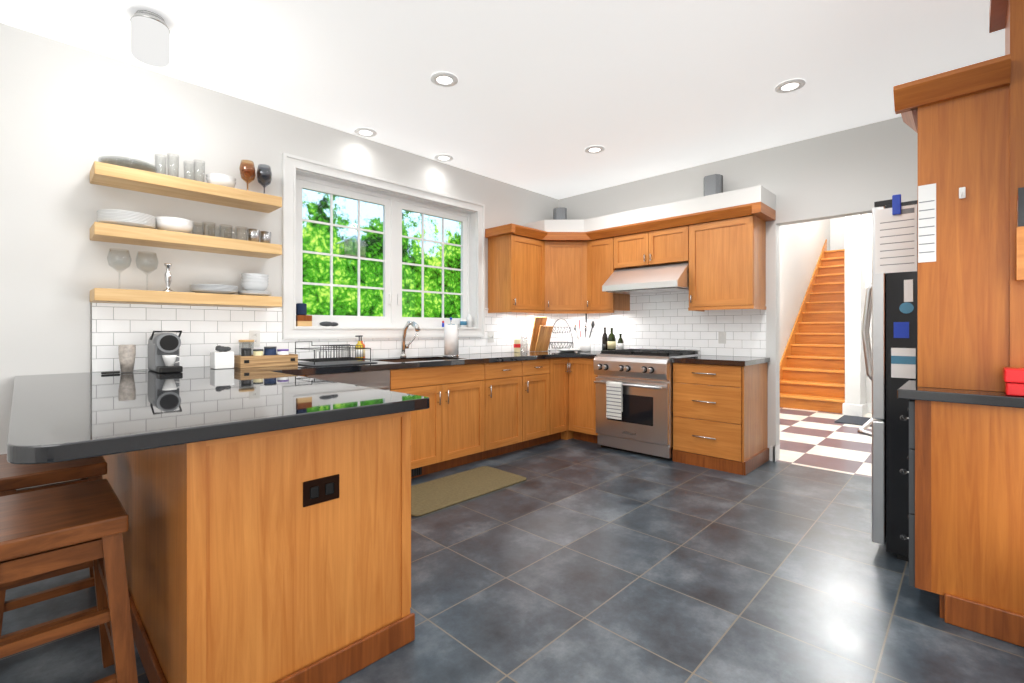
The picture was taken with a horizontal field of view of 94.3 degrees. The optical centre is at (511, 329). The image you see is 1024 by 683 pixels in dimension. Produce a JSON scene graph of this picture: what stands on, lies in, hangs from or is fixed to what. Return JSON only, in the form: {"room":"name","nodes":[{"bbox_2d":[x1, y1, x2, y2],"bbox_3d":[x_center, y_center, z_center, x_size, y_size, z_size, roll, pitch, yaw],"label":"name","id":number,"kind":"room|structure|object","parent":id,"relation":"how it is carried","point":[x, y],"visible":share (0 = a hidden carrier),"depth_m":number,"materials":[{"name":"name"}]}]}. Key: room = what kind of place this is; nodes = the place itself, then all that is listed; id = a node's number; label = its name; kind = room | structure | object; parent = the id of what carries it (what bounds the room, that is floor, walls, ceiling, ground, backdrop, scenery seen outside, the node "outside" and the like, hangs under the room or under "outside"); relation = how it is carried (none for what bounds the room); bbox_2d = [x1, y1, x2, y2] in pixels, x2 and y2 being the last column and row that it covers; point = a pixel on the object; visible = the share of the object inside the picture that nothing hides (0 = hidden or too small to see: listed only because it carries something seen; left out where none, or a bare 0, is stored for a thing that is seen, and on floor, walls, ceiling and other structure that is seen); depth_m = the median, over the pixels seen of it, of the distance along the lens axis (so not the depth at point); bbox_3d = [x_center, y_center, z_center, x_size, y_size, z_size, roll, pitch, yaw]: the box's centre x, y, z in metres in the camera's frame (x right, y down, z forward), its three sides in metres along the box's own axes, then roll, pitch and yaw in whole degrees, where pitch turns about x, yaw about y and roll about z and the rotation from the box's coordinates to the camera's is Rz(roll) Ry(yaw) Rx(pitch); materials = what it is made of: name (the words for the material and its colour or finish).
{"room":"kitchen","nodes":[
{"label":"kitchen","id":0,"kind":"room"},
{"bbox_2d":[0,23,557,489],"bbox_3d":[-1.927,-0.230,3.410,0.150,2.780,7.350,0,0,44],"label":"wall","id":1,"kind":"structure","parent":0,"point":[68,115],"depth_m":2.82,"materials":[{"name":"white paint"}]},
{"bbox_2d":[90,161,281,307],"bbox_3d":[-2.020,-0.540,3.021,0.250,0.760,0.980,0,0,44],"label":"shelves","id":2,"kind":"object","parent":1,"relation":"attached to","point":[115,176],"visible":1,"depth_m":2.89,"materials":[{"name":"brown wood"}]},
{"bbox_2d":[107,248,135,288],"bbox_3d":[-2.276,-0.349,2.754,0.111,0.235,0.112,0,0,44],"label":"glasses","id":3,"kind":"object","parent":2,"relation":"on","point":[127,255],"depth_m":2.75,"materials":[{"name":"clear glass"}]},
{"bbox_2d":[97,209,155,228],"bbox_3d":[-2.248,-0.632,2.776,0.270,0.082,0.270,0,0,44],"label":"plates","id":4,"kind":"object","parent":2,"relation":"on","point":[126,218],"visible":0.73,"depth_m":2.68,"materials":[{"name":"white ceramic"}]},
{"bbox_2d":[98,156,156,172],"bbox_3d":[-2.241,-0.946,2.776,0.270,0.050,0.270,0,0,44],"label":"plates","id":5,"kind":"object","parent":2,"relation":"on","point":[137,166],"visible":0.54,"depth_m":2.70,"materials":[{"name":"white ceramic"}]},
{"bbox_2d":[136,251,157,288],"bbox_3d":[-2.193,-0.349,2.854,0.111,0.235,0.112,0,0,44],"label":"glasses","id":6,"kind":"object","parent":2,"relation":"on","point":[155,254],"depth_m":2.85,"materials":[{"name":"clear glass"}]},
{"bbox_2d":[162,263,174,291],"bbox_3d":[-2.109,-0.319,2.912,0.070,0.175,0.070,0,0,44],"label":"candlestick","id":7,"kind":"object","parent":2,"relation":"on","point":[167,277],"visible":0.81,"depth_m":2.90,"materials":[{"name":"silver metal"}]},
{"bbox_2d":[154,153,184,177],"bbox_3d":[-2.116,-0.996,2.912,0.148,0.150,0.063,0,0,8],"label":"glass","id":8,"kind":"object","parent":2,"relation":"on","point":[176,163],"depth_m":2.92,"materials":[{"name":"clear glass"}]},
{"bbox_2d":[156,216,193,232],"bbox_3d":[-2.095,-0.636,2.948,0.200,0.090,0.200,0,0,44],"label":"bowls","id":9,"kind":"object","parent":2,"relation":"on","point":[176,224],"visible":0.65,"depth_m":2.88,"materials":[{"name":"white ceramic"}]},
{"bbox_2d":[185,160,204,181],"bbox_3d":[-2.022,-0.996,3.023,0.142,0.150,0.062,0,0,14],"label":"glass","id":10,"kind":"object","parent":2,"relation":"on","point":[194,162],"depth_m":3.02,"materials":[{"name":"clear glass"}]},
{"bbox_2d":[190,284,237,293],"bbox_3d":[-1.939,-0.260,3.096,0.270,0.057,0.270,0,0,44],"label":"plates","id":11,"kind":"object","parent":2,"relation":"on","point":[214,288],"visible":0.94,"depth_m":3.00,"materials":[{"name":"grey ceramic"}]},
{"bbox_2d":[192,222,247,239],"bbox_3d":[-1.922,-0.639,3.128,0.166,0.095,0.306,0,0,44],"label":"tumblers","id":12,"kind":"object","parent":2,"relation":"on","point":[220,229],"visible":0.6,"depth_m":3.12,"materials":[{"name":"clear glass"}]},
{"bbox_2d":[206,173,235,187],"bbox_3d":[-1.915,-0.963,3.128,0.170,0.084,0.170,0,0,44],"label":"bowls","id":13,"kind":"object","parent":2,"relation":"on","point":[221,179],"visible":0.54,"depth_m":3.06,"materials":[{"name":"white ceramic"}]},
{"bbox_2d":[238,273,271,295],"bbox_3d":[-1.772,-0.306,3.275,0.208,0.150,0.208,0,0,44],"label":"bowls","id":14,"kind":"object","parent":2,"relation":"on","point":[255,284],"visible":0.96,"depth_m":3.21,"materials":[{"name":"grey ceramic"}]},
{"bbox_2d":[239,160,271,193],"bbox_3d":[-1.772,-1.029,3.289,0.196,0.215,0.236,0,0,44],"label":"glasses","id":15,"kind":"object","parent":2,"relation":"on","point":[261,178],"visible":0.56,"depth_m":3.26,"materials":[{"name":"orange glass"}]},
{"bbox_2d":[247,229,270,242],"bbox_3d":[-1.750,-0.639,3.292,0.076,0.095,0.166,0,0,25],"label":"tumblers","id":16,"kind":"object","parent":2,"relation":"on","point":[256,234],"visible":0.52,"depth_m":3.25,"materials":[{"name":"clear glass"}]},
{"bbox_2d":[282,152,484,339],"bbox_3d":[-1.049,-0.620,4.294,0.183,1.380,2.020,0,0,44],"label":"window","id":17,"kind":"structure","parent":1,"relation":"in","point":[394,202],"depth_m":4.20,"materials":[{"name":"white"}]},
{"bbox_2d":[296,303,311,325],"bbox_3d":[-1.617,-0.117,3.681,0.076,0.176,0.110,0,0,44],"label":"blocks","id":18,"kind":"object","parent":17,"relation":"on","point":[303,318],"visible":0.96,"depth_m":3.64,"materials":[{"name":"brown wood"}]},
{"bbox_2d":[320,321,337,325],"bbox_3d":[-1.474,-0.049,3.829,0.054,0.039,0.155,0,0,44],"label":"gloves","id":19,"kind":"object","parent":17,"relation":"on","point":[326,323],"visible":1,"depth_m":3.81,"materials":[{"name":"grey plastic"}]},
{"bbox_2d":[338,235,367,260],"bbox_3d":[-1.399,-0.722,4.159,0.120,0.203,0.242,0,0,44],"label":"bird feeder","id":20,"kind":"object","parent":17,"relation":"attached to","point":[354,245],"depth_m":4.12,"materials":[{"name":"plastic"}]},
{"bbox_2d":[442,314,471,326],"bbox_3d":[-0.549,-0.099,4.783,0.075,0.140,0.382,0,0,44],"label":"bottles","id":21,"kind":"object","parent":17,"relation":"on","point":[467,322],"visible":0.79,"depth_m":4.83,"materials":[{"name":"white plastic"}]},
{"bbox_2d":[90,264,765,372],"bbox_3d":[-0.087,-0.198,3.506,2.361,0.884,4.355,0,0,44],"label":"backsplash","id":22,"kind":"structure","parent":1,"relation":"attached to","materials":[{"name":"tile"}]},
{"bbox_2d":[487,225,542,312],"bbox_3d":[0.084,-0.632,5.108,0.380,0.844,0.585,0,0,44],"label":"upper cabinet","id":23,"kind":"object","parent":1,"relation":"attached to","point":[515,252],"depth_m":4.93,"materials":[{"name":"brown wood"}]},
{"bbox_2d":[543,225,590,312],"bbox_3d":[0.585,-0.632,5.382,0.720,0.844,0.719,0,0,44],"label":"upper cabinet","id":24,"kind":"object","parent":1,"relation":"attached to","point":[567,250],"depth_m":5.18,"materials":[{"name":"brown wood"}]},
{"bbox_2d":[553,207,566,219],"bbox_3d":[0.567,-1.312,5.596,0.152,0.240,0.107,0,0,-1],"label":"speaker","id":25,"kind":"object","parent":24,"relation":"on","point":[559,213],"depth_m":5.54},
{"bbox_2d":[0,0,1004,198],"bbox_3d":[2.891,-2.770,3.937,6.350,2.300,14.800,0,0,44],"label":"ceiling","id":26,"kind":"structure","parent":0,"point":[540,96],"depth_m":2.90,"materials":[{"name":"white paint"}]},
{"bbox_2d":[130,10,169,66],"bbox_3d":[-1.875,-1.512,2.464,0.166,0.215,0.166,0,0,44],"label":"flush-mount ceiling light","id":27,"kind":"object","parent":26,"relation":"attached to","point":[150,37],"visible":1,"depth_m":2.41,"materials":[{"name":"white glass"}]},
{"bbox_2d":[354,127,376,136],"bbox_3d":[-1.195,-1.613,3.879,0.175,0.010,0.175,0,0,20],"label":"recessed light","id":28,"kind":"object","parent":26,"relation":"in","point":[365,132],"depth_m":3.87,"materials":[{"name":"white"}]},
{"bbox_2d":[434,154,452,160],"bbox_3d":[-0.640,-1.613,4.455,0.175,0.010,0.175,0,0,35],"label":"recessed light","id":29,"kind":"object","parent":26,"relation":"in","point":[441,157],"depth_m":4.44,"materials":[{"name":"white"}]},
{"bbox_2d":[431,72,457,86],"bbox_3d":[-0.435,-1.613,3.061,0.175,0.010,0.175,0,0,38],"label":"recessed light","id":30,"kind":"object","parent":26,"relation":"in","point":[444,79],"depth_m":3.06,"materials":[{"name":"white"}]},
{"bbox_2d":[585,145,604,152],"bbox_3d":[0.740,-1.613,4.249,0.175,0.010,0.175,0,0,38],"label":"recessed light","id":31,"kind":"object","parent":26,"relation":"in","point":[591,149],"depth_m":4.24,"materials":[{"name":"white"}]},
{"bbox_2d":[775,79,805,92],"bbox_3d":[1.840,-1.613,3.144,0.175,0.010,0.175,0,0,38],"label":"recessed light","id":32,"kind":"object","parent":26,"relation":"in","point":[791,85],"depth_m":3.14,"materials":[{"name":"white"}]},
{"bbox_2d":[0,407,1023,682],"bbox_3d":[2.891,1.210,3.937,6.350,0.100,14.800,0,0,44],"label":"floor","id":33,"kind":"structure","parent":0,"point":[572,560],"depth_m":2.14,"materials":[{"name":"tile"}]},
{"bbox_2d":[0,454,106,635],"bbox_3d":[-1.840,0.836,1.895,0.532,0.648,0.362,0,0,44],"label":"stool","id":34,"kind":"object","parent":33,"relation":"on","point":[14,477],"visible":0.46,"depth_m":1.74,"materials":[{"name":"brown wood"}]},
{"bbox_2d":[0,479,137,682],"bbox_3d":[-1.336,0.836,1.373,0.532,0.648,0.362,0,0,44],"label":"stool","id":35,"kind":"object","parent":33,"relation":"on","point":[52,532],"visible":1,"depth_m":1.30,"materials":[{"name":"brown wood"}]},
{"bbox_2d":[102,457,106,478],"bbox_3d":[-1.930,0.724,2.810,0.675,0.874,0.740,0,0,44],"label":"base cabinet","id":36,"kind":"object","parent":33,"relation":"on","point":[104,476],"depth_m":2.48,"materials":[{"name":"brown wood"}]},
{"bbox_2d":[107,457,118,498],"bbox_3d":[-1.533,0.724,2.416,0.578,0.874,0.725,0,0,44],"label":"base cabinet","id":37,"kind":"object","parent":33,"relation":"on","point":[112,462],"depth_m":2.27,"materials":[{"name":"brown wood"}]},
{"bbox_2d":[119,453,138,652],"bbox_3d":[-1.185,0.724,2.080,0.636,0.874,0.725,0,0,44],"label":"base cabinet","id":38,"kind":"object","parent":33,"relation":"on","point":[128,462],"depth_m":1.89,"materials":[{"name":"brown wood"}]},
{"bbox_2d":[139,413,418,682],"bbox_3d":[-0.832,0.724,1.739,0.594,0.874,0.725,0,0,44],"label":"base cabinet","id":39,"kind":"object","parent":33,"relation":"on","point":[267,533],"depth_m":1.49,"materials":[{"name":"brown wood"}]},
{"bbox_2d":[7,365,434,464],"bbox_3d":[-1.475,0.283,2.134,2.268,0.076,1.061,0,0,44],"label":"countertop","id":40,"kind":"structure","parent":39,"relation":"on","point":[54,418],"depth_m":1.52,"materials":[{"name":"black stone"}]},
{"bbox_2d":[101,371,146,373],"bbox_3d":[-2.193,0.238,2.688,0.020,0.012,0.200,0,0,44],"label":"tray","id":41,"kind":"object","parent":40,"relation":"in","point":[115,372],"visible":1,"depth_m":2.65,"materials":[{"name":"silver metal"}]},
{"bbox_2d":[118,345,135,371],"bbox_3d":[-2.226,0.165,2.748,0.079,0.158,0.080,0,0,44],"label":"plastic cups","id":42,"kind":"object","parent":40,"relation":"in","point":[127,354],"visible":0.94,"depth_m":2.72,"materials":[{"name":"plastic"}]},
{"bbox_2d":[148,331,182,372],"bbox_3d":[-2.067,0.123,2.852,0.376,0.241,0.176,0,0,44],"label":"coffee machine","id":43,"kind":"object","parent":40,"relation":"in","point":[164,353],"visible":1,"depth_m":2.75,"materials":[{"name":"grey plastic"}]},
{"bbox_2d":[161,354,180,366],"bbox_3d":[-1.972,0.177,2.752,0.072,0.062,0.090,0,0,44],"label":"espresso cup","id":44,"kind":"object","parent":43,"relation":"on","point":[167,360],"depth_m":2.74,"materials":[{"name":"white ceramic"}]},
{"bbox_2d":[210,345,233,368],"bbox_3d":[-1.849,0.171,3.030,0.110,0.146,0.110,0,0,44],"label":"box","id":45,"kind":"object","parent":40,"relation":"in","point":[223,358],"visible":1,"depth_m":3.00,"materials":[{"name":"white ceramic"}]},
{"bbox_2d":[234,354,297,367],"bbox_3d":[-1.675,0.206,3.230,0.183,0.075,0.360,0,0,44],"label":"wooden crate","id":46,"kind":"object","parent":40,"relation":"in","point":[251,361],"visible":0.85,"depth_m":3.15,"materials":[{"name":"brown wood"}]},
{"bbox_2d":[239,340,253,354],"bbox_3d":[-1.840,0.156,3.292,0.096,0.176,0.096,0,0,44],"label":"glass canister","id":47,"kind":"object","parent":46,"relation":"on","point":[248,341],"visible":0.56,"depth_m":3.27,"materials":[{"name":"clear glass"}]},
{"bbox_2d":[241,346,288,355],"bbox_3d":[-1.674,0.172,3.227,0.086,0.117,0.297,0,0,44],"label":"jars","id":48,"kind":"object","parent":46,"relation":"in","point":[269,350],"visible":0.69,"depth_m":3.22,"materials":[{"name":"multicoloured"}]},
{"bbox_2d":[299,373,314,376],"bbox_3d":[-1.609,0.724,3.142,0.675,0.874,0.255,0,0,44],"label":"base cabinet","id":49,"kind":"object","parent":33,"relation":"on","point":[300,374],"depth_m":3.03,"materials":[{"name":"brown wood"}]},
{"bbox_2d":[315,369,398,388],"bbox_3d":[-1.280,0.726,3.473,0.572,0.870,0.667,0,0,44],"label":"base cabinet","id":50,"kind":"object","parent":33,"relation":"on","point":[381,378],"depth_m":3.36,"materials":[{"name":"brown wood"}]},
{"bbox_2d":[399,365,490,475],"bbox_3d":[-0.765,0.724,4.050,0.628,0.874,1.002,0,0,44],"label":"base cabinet","id":51,"kind":"object","parent":33,"relation":"on","point":[457,432],"depth_m":3.90,"materials":[{"name":"brown wood"}]},
{"bbox_2d":[251,349,598,372],"bbox_3d":[-0.438,0.265,4.370,0.653,0.040,3.597,0,0,44],"label":"countertop","id":52,"kind":"structure","parent":51,"relation":"on","point":[463,358],"depth_m":3.92,"materials":[{"name":"black stone"}]},
{"bbox_2d":[298,360,377,365],"bbox_3d":[-1.313,0.241,3.492,0.420,0.006,0.480,0,0,44],"label":"drying mat","id":53,"kind":"object","parent":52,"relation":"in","point":[329,363],"visible":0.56,"depth_m":3.41,"materials":[{"name":"grey plastic"}]},
{"bbox_2d":[295,341,370,364],"bbox_3d":[-1.313,0.160,3.492,0.327,0.152,0.426,0,0,44],"label":"dish rack","id":54,"kind":"object","parent":53,"relation":"on","point":[339,358],"visible":0.98,"depth_m":3.49,"materials":[{"name":"black metal"}]},
{"bbox_2d":[355,335,364,360],"bbox_3d":[-1.227,0.144,3.840,0.061,0.200,0.139,0,0,-6],"label":"soap bottles","id":55,"kind":"object","parent":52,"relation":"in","point":[362,350],"visible":0.77,"depth_m":3.79,"materials":[{"name":"yellow"}]},
{"bbox_2d":[400,320,420,357],"bbox_3d":[-0.847,0.081,4.158,0.270,0.325,0.161,0,0,44],"label":"faucet","id":56,"kind":"object","parent":52,"relation":"on","point":[404,346],"depth_m":4.17,"materials":[{"name":"silver metal"}]},
{"bbox_2d":[443,317,458,356],"bbox_3d":[-0.560,0.062,4.401,0.150,0.363,0.163,0,0,44],"label":"paper towel","id":57,"kind":"object","parent":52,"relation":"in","point":[450,340],"visible":1,"depth_m":4.34,"materials":[{"name":"white paper"}]},
{"bbox_2d":[514,339,520,351],"bbox_3d":[0.057,0.174,5.242,0.044,0.140,0.064,0,0,44],"label":"box","id":58,"kind":"object","parent":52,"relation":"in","point":[517,345],"visible":1,"depth_m":5.22,"materials":[{"name":"beige cardboard"}]},
{"bbox_2d":[520,335,527,351],"bbox_3d":[0.134,0.152,5.306,0.082,0.183,0.081,0,0,44],"label":"glass jar","id":59,"kind":"object","parent":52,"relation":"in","point":[524,342],"visible":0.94,"depth_m":5.31,"materials":[{"name":"glass"}]},
{"bbox_2d":[529,317,552,351],"bbox_3d":[0.335,0.046,5.418,0.138,0.393,0.260,0,0,44],"label":"cutting boards","id":60,"kind":"object","parent":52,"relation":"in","point":[541,335],"visible":1,"depth_m":5.38,"materials":[{"name":"brown wood"}]},
{"bbox_2d":[549,318,572,350],"bbox_3d":[0.581,0.051,5.611,0.288,0.382,0.208,0,0,-1],"label":"wire basket","id":61,"kind":"object","parent":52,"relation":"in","point":[560,342],"visible":0.94,"depth_m":5.59,"materials":[{"name":"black metal"}]},
{"bbox_2d":[557,348,579,351],"bbox_3d":[0.628,0.228,5.329,0.270,0.032,0.270,0,0,44],"label":"plate","id":62,"kind":"object","parent":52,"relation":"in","point":[567,350],"visible":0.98,"depth_m":5.23,"materials":[{"name":"white ceramic"}]},
{"bbox_2d":[574,314,594,351],"bbox_3d":[0.843,0.029,5.414,0.219,0.430,0.257,0,0,44],"label":"utensil crock","id":63,"kind":"object","parent":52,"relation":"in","point":[584,344],"visible":0.96,"depth_m":5.37,"materials":[{"name":"white ceramic"}]},
{"bbox_2d":[411,466,525,516],"bbox_3d":[-0.411,1.153,3.476,0.500,0.013,1.050,0,0,44],"label":"area rug","id":64,"kind":"object","parent":33,"relation":"on","point":[439,494],"visible":0.77,"depth_m":3.46,"materials":[{"name":"beige fabric"}]},
{"bbox_2d":[491,361,530,456],"bbox_3d":[-0.293,0.724,4.538,0.628,0.874,0.604,0,0,44],"label":"base cabinet","id":65,"kind":"object","parent":33,"relation":"on","point":[510,380],"depth_m":4.40,"materials":[{"name":"brown wood"}]},
{"bbox_2d":[531,361,546,446],"bbox_3d":[0.016,0.724,4.858,0.628,0.874,0.534,0,0,44],"label":"base cabinet","id":66,"kind":"object","parent":33,"relation":"on","point":[538,368],"depth_m":4.68,"materials":[{"name":"brown wood"}]},
{"bbox_2d":[547,357,570,441],"bbox_3d":[0.270,0.724,5.077,0.690,0.874,0.382,0,0,44],"label":"base cabinet","id":67,"kind":"object","parent":33,"relation":"on","point":[558,368],"depth_m":4.91,"materials":[{"name":"brown wood"}]},
{"bbox_2d":[571,357,597,442],"bbox_3d":[0.922,0.724,5.078,0.410,0.874,0.689,0,0,44],"label":"base cabinet","id":68,"kind":"object","parent":33,"relation":"on","point":[583,387],"depth_m":4.89,"materials":[{"name":"brown wood"}]},
{"bbox_2d":[567,353,599,356],"bbox_3d":[0.950,0.296,5.076,0.363,0.103,0.652,0,0,44],"label":"countertop","id":69,"kind":"structure","parent":68,"relation":"on","point":[568,354],"depth_m":4.90,"materials":[{"name":"black stone"}]},
{"bbox_2d":[602,327,615,349],"bbox_3d":[1.072,0.109,5.236,0.147,0.268,0.091,0,0,26],"label":"oil bottle","id":70,"kind":"object","parent":69,"relation":"in","point":[609,342],"depth_m":5.21,"materials":[{"name":"black"}]},
{"bbox_2d":[618,334,623,349],"bbox_3d":[1.179,0.141,5.159,0.064,0.205,0.064,0,0,32],"label":"oil bottle","id":71,"kind":"object","parent":69,"relation":"in","point":[620,341],"depth_m":5.14,"materials":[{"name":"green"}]},
{"bbox_2d":[594,348,700,460],"bbox_3d":[1.305,0.677,4.634,0.756,0.965,0.776,0,0,44],"label":"range","id":72,"kind":"object","parent":33,"relation":"on","point":[634,400],"visible":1,"depth_m":4.38,"materials":[{"name":"silver metal"}]},
{"bbox_2d":[606,381,623,419],"bbox_3d":[0.965,0.657,4.454,0.160,0.346,0.044,0,0,44],"label":"oven towel","id":73,"kind":"object","parent":72,"relation":"hanging from","point":[614,390],"depth_m":4.43,"materials":[{"name":"fabric"}]},
{"bbox_2d":[671,361,769,474],"bbox_3d":[1.852,0.724,4.223,0.592,0.874,0.627,0,0,44],"label":"base cabinet","id":74,"kind":"object","parent":33,"relation":"on","point":[720,412],"depth_m":3.98,"materials":[{"name":"brown wood"}]},
{"bbox_2d":[671,353,769,364],"bbox_3d":[1.850,0.265,4.207,0.612,0.040,0.652,0,0,44],"label":"countertop","id":75,"kind":"structure","parent":74,"relation":"on","point":[705,358],"depth_m":4.04,"materials":[{"name":"black stone"}]},
{"bbox_2d":[780,239,844,412],"bbox_3d":[5.581,-0.367,8.234,0.942,3.055,3.820,0,0,44],"label":"stairs","id":76,"kind":"structure","parent":33,"relation":"on","point":[812,369],"depth_m":7.73,"materials":[{"name":"brown wood"}]},
{"bbox_2d":[834,415,871,426],"bbox_3d":[4.572,1.153,5.893,0.850,0.011,0.650,0,0,44],"label":"rug","id":77,"kind":"object","parent":33,"relation":"on","point":[852,420],"visible":0.36,"depth_m":6.03,"materials":[{"name":"grey fabric"}]},
{"bbox_2d":[858,194,917,561],"bbox_3d":[2.419,0.240,2.554,0.867,1.840,0.926,0,0,44],"label":"fridge","id":78,"kind":"object","parent":33,"relation":"on","point":[891,307],"visible":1,"depth_m":2.41,"materials":[{"name":"black"}]},
{"bbox_2d":[893,0,1023,646],"bbox_3d":[2.183,-0.135,1.772,1.160,2.590,0.522,0,0,44],"label":"cabinetry","id":79,"kind":"object","parent":33,"relation":"on","point":[966,480],"visible":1,"depth_m":1.90,"materials":[{"name":"brown wood"}]},
{"bbox_2d":[1003,367,1023,395],"bbox_3d":[1.935,0.195,1.756,0.165,0.099,0.115,0,0,44],"label":"containers","id":80,"kind":"object","parent":79,"relation":"on","point":[1013,378],"visible":1,"depth_m":1.76,"materials":[{"name":"red plastic"}]},
{"bbox_2d":[558,116,917,459],"bbox_3d":[2.848,-0.230,3.784,6.200,2.780,0.120,0,0,44],"label":"wall","id":81,"kind":"structure","parent":0,"point":[860,170],"depth_m":4.11,"materials":[{"name":"white paint"}]},
{"bbox_2d":[591,229,630,312],"bbox_3d":[1.023,-0.632,5.195,0.386,0.844,0.380,0,0,44],"label":"upper cabinet","id":82,"kind":"object","parent":81,"relation":"attached to","point":[600,302],"depth_m":5.10,"materials":[{"name":"brown wood"}]},
{"bbox_2d":[599,209,690,296],"bbox_3d":[1.388,-0.722,4.719,0.800,0.664,0.562,0,0,44],"label":"upper cabinet","id":83,"kind":"object","parent":81,"relation":"attached to","point":[639,256],"depth_m":4.64,"materials":[{"name":"brown wood"}]},
{"bbox_2d":[602,261,702,294],"bbox_3d":[1.387,-0.510,4.718,0.792,0.256,0.560,0,0,44],"label":"range hood","id":84,"kind":"object","parent":83,"relation":"attached to","point":[658,277],"depth_m":4.59,"materials":[{"name":"silver metal"}]},
{"bbox_2d":[687,201,766,308],"bbox_3d":[1.953,-0.632,4.325,0.560,0.844,0.340,0,0,44],"label":"upper cabinet","id":85,"kind":"object","parent":81,"relation":"attached to","point":[728,246],"depth_m":4.17,"materials":[{"name":"brown wood"}]},
{"bbox_2d":[704,174,722,195],"bbox_3d":[1.867,-1.312,4.424,0.152,0.240,0.107,0,0,44],"label":"speaker","id":86,"kind":"object","parent":85,"relation":"on","point":[713,183],"depth_m":4.38},
{"bbox_2d":[770,444,779,461],"bbox_3d":[0.275,1.095,1.263,5.999,0.130,7.320,0,0,44],"label":"baseboard","id":87,"kind":"structure","parent":81,"relation":"attached to","point":[774,453],"depth_m":4.21,"materials":[{"name":"white"}]},
{"bbox_2d":[780,219,831,360],"bbox_3d":[4.293,-1.330,7.670,0.120,4.980,7.480,0,0,44],"label":"wall","id":88,"kind":"structure","parent":0,"point":[801,246],"depth_m":8.26,"materials":[{"name":"white paint"}]},
{"bbox_2d":[832,217,843,249],"bbox_3d":[7.238,-1.330,9.957,0.900,4.980,0.100,0,0,44],"label":"wall","id":89,"kind":"structure","parent":0,"point":[837,223],"depth_m":10.14,"materials":[{"name":"white paint"}]},
{"bbox_2d":[844,214,867,404],"bbox_3d":[6.133,-1.330,8.000,0.170,4.980,4.450,0,0,44],"label":"wall","id":90,"kind":"structure","parent":0,"point":[855,227],"depth_m":6.41,"materials":[{"name":"white paint"}]},
{"bbox_2d":[859,403,868,416],"bbox_3d":[4.806,1.080,6.483,0.023,0.160,0.475,0,0,44],"label":"baseboard","id":91,"kind":"structure","parent":90,"relation":"attached to","point":[861,410],"depth_m":6.38,"materials":[{"name":"white"}]},
{"bbox_2d":[868,213,871,402],"bbox_3d":[6.308,-0.230,5.474,3.570,2.780,0.120,0,0,44],"label":"wall","id":92,"kind":"structure","parent":0,"point":[869,215],"depth_m":6.64,"materials":[{"name":"white paint"}]},
{"bbox_2d":[869,403,871,412],"bbox_3d":[5.394,1.090,6.260,1.178,0.140,0.020,0,0,44],"label":"baseboard","id":93,"kind":"structure","parent":92,"relation":"attached to","point":[870,404],"depth_m":6.63,"materials":[{"name":"white"}]},
{"label":"outside","id":94,"kind":"structure","parent":0,"visible":0},
{"bbox_2d":[303,189,460,317],"bbox_3d":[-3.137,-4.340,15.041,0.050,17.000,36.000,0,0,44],"label":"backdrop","id":95,"kind":"structure","parent":94,"point":[340,266],"depth_m":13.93,"materials":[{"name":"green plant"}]}
]}

